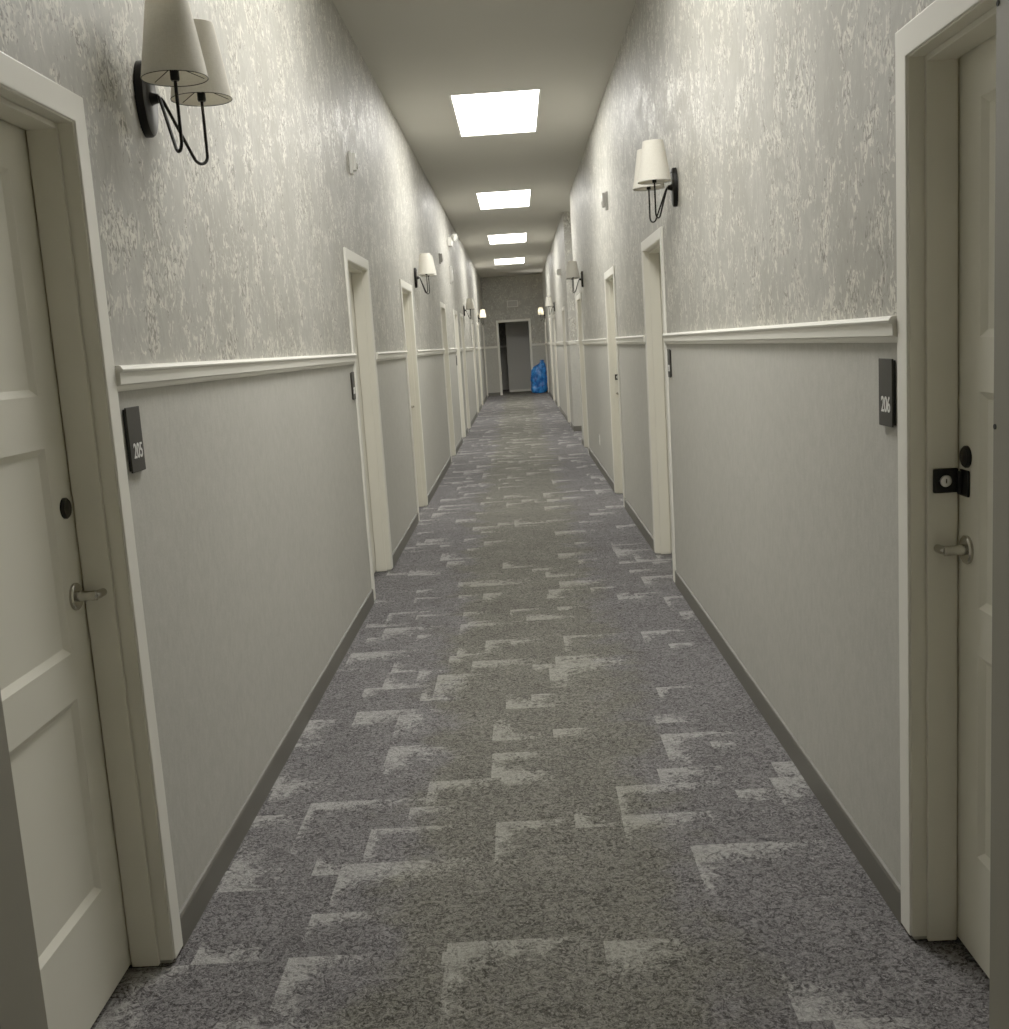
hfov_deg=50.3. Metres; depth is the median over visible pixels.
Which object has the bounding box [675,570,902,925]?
baseboard
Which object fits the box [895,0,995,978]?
door
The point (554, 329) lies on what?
door
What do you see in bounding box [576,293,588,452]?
door
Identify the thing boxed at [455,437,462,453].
baseboard
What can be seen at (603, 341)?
trim
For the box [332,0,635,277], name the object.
ceiling
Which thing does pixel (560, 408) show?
baseboard
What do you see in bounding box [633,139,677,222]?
wall sconce
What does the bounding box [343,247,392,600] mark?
door
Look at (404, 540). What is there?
baseboard
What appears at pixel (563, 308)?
door
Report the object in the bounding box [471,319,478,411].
door
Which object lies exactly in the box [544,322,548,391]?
door
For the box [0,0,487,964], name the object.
wall
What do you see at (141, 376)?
trim
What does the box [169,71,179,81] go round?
socket
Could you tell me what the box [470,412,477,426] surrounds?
baseboard
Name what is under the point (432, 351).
trim
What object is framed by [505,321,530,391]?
wall
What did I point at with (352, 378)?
room sign
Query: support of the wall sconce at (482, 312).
attached to the wall at (248, 506)
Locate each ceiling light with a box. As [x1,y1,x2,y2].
[449,89,540,136]
[475,190,531,209]
[487,233,526,243]
[494,258,524,264]
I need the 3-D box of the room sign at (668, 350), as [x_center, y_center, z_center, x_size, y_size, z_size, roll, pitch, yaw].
[0.959,-0.879,6.247,0.012,0.162,0.095,-3,9,1]
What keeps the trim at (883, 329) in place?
attached to the wall at (775, 119)
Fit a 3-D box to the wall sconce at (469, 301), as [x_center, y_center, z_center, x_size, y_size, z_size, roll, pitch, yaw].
[-0.678,-3.939,20.597,0.215,0.383,0.410,-3,9,1]
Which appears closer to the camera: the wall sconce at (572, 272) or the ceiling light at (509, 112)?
the ceiling light at (509, 112)
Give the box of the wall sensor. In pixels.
[449,266,453,283]
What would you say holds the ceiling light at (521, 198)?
attached to the ceiling
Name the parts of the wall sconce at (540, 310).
lamp shade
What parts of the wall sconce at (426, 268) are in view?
arm, lamp shade, lamp shade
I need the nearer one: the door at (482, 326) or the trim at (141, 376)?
the trim at (141, 376)
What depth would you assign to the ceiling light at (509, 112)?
9.84 m
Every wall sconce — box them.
[133,0,232,165]
[414,253,436,293]
[463,298,474,318]
[478,309,485,324]
[538,308,544,319]
[545,297,554,314]
[566,261,583,292]
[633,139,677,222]
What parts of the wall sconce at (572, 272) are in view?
lamp shade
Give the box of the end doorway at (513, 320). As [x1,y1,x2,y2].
[496,318,532,394]
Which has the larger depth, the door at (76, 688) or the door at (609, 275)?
the door at (609, 275)
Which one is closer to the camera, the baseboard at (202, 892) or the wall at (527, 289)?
the baseboard at (202, 892)
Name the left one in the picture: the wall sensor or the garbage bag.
the wall sensor
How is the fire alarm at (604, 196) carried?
attached to the wall at (775, 119)
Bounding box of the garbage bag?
[530,360,547,392]
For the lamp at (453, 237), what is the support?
attached to the wall at (248, 506)
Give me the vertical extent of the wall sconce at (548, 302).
0.383 m
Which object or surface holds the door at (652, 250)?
in the wall at (775, 119)
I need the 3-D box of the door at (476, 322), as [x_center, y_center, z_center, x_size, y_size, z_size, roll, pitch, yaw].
[-0.709,-3.817,27.460,0.173,2.125,1.000,-3,9,1]
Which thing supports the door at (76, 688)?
in the wall at (248, 506)
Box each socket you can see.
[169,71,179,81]
[197,93,205,101]
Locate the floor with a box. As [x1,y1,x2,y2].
[90,389,989,1028]
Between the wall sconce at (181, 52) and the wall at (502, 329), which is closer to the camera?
the wall sconce at (181, 52)
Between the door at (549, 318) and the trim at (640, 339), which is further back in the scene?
the door at (549, 318)
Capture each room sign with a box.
[122,406,145,473]
[350,372,355,399]
[667,349,671,376]
[878,358,895,427]
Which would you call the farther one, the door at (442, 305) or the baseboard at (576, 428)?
the baseboard at (576, 428)
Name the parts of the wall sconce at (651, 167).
lamp shade, wire frame, lamp shade, arm, arm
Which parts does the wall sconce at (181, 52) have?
arm, lamp shade, wire frame, arm, lamp shade, wire frame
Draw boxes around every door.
[0,51,182,1028]
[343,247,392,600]
[399,279,427,519]
[439,302,455,461]
[453,309,465,436]
[460,313,470,431]
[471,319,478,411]
[476,322,482,404]
[482,326,487,397]
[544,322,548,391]
[549,318,554,400]
[553,314,559,406]
[562,306,570,425]
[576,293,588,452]
[604,265,624,506]
[641,226,675,581]
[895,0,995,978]
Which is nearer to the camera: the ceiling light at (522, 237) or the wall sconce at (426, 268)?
the wall sconce at (426, 268)
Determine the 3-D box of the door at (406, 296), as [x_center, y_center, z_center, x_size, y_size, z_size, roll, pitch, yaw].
[-0.908,-1.052,9.908,0.173,2.125,1.000,-3,9,1]
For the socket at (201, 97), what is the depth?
3.02 m
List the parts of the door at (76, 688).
lever handle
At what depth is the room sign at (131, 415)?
2.67 m
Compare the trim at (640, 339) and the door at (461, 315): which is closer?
the trim at (640, 339)
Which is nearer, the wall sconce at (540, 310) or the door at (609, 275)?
the door at (609, 275)
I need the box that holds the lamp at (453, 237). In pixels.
[447,234,457,246]
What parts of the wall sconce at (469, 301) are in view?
lamp shade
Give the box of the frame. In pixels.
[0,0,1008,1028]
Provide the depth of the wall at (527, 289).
32.92 m
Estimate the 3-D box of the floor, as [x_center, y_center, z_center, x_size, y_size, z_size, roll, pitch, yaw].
[0.290,-1.245,17.518,4.400,0.001,40.600,-3,9,1]
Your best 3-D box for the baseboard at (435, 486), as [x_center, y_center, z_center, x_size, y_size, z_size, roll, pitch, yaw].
[-0.738,-0.432,12.469,0.010,0.090,3.862,-3,9,1]
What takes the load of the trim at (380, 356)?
attached to the wall at (248, 506)
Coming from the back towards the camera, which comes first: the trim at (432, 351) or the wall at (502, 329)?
the wall at (502, 329)
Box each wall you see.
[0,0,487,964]
[481,274,547,394]
[498,322,508,389]
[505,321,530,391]
[541,0,957,938]
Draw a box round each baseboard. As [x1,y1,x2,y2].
[179,589,373,948]
[392,512,418,568]
[427,456,451,505]
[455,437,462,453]
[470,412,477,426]
[488,392,499,395]
[559,406,568,422]
[574,426,581,430]
[589,448,614,492]
[625,498,654,552]
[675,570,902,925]
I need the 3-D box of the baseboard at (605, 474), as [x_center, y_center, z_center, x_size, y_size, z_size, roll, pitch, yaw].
[1.110,-0.552,12.475,0.010,0.090,3.812,-3,9,1]
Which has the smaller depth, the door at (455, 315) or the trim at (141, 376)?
the trim at (141, 376)
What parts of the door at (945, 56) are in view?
lever handle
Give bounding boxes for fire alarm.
[348,152,357,174]
[439,253,442,263]
[601,191,607,209]
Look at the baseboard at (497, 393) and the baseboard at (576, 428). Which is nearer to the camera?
the baseboard at (576, 428)
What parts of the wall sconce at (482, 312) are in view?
lamp shade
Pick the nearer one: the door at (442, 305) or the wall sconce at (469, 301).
the door at (442, 305)
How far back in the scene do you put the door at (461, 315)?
20.05 m
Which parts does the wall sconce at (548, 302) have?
lamp shade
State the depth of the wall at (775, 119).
3.74 m
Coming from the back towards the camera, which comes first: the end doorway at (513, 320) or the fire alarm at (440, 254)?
the end doorway at (513, 320)
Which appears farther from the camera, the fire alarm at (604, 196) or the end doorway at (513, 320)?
the end doorway at (513, 320)
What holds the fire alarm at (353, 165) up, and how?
attached to the wall at (248, 506)
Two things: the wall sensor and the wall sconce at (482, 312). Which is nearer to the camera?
the wall sensor
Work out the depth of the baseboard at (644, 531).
8.38 m
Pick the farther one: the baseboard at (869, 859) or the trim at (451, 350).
the trim at (451, 350)
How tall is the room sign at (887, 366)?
0.162 m
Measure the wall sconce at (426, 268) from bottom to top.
0.383 m
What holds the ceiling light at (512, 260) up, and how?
attached to the ceiling
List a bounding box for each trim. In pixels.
[115,353,356,391]
[376,351,407,360]
[417,349,444,356]
[448,348,456,352]
[582,338,606,344]
[615,335,644,343]
[662,315,896,343]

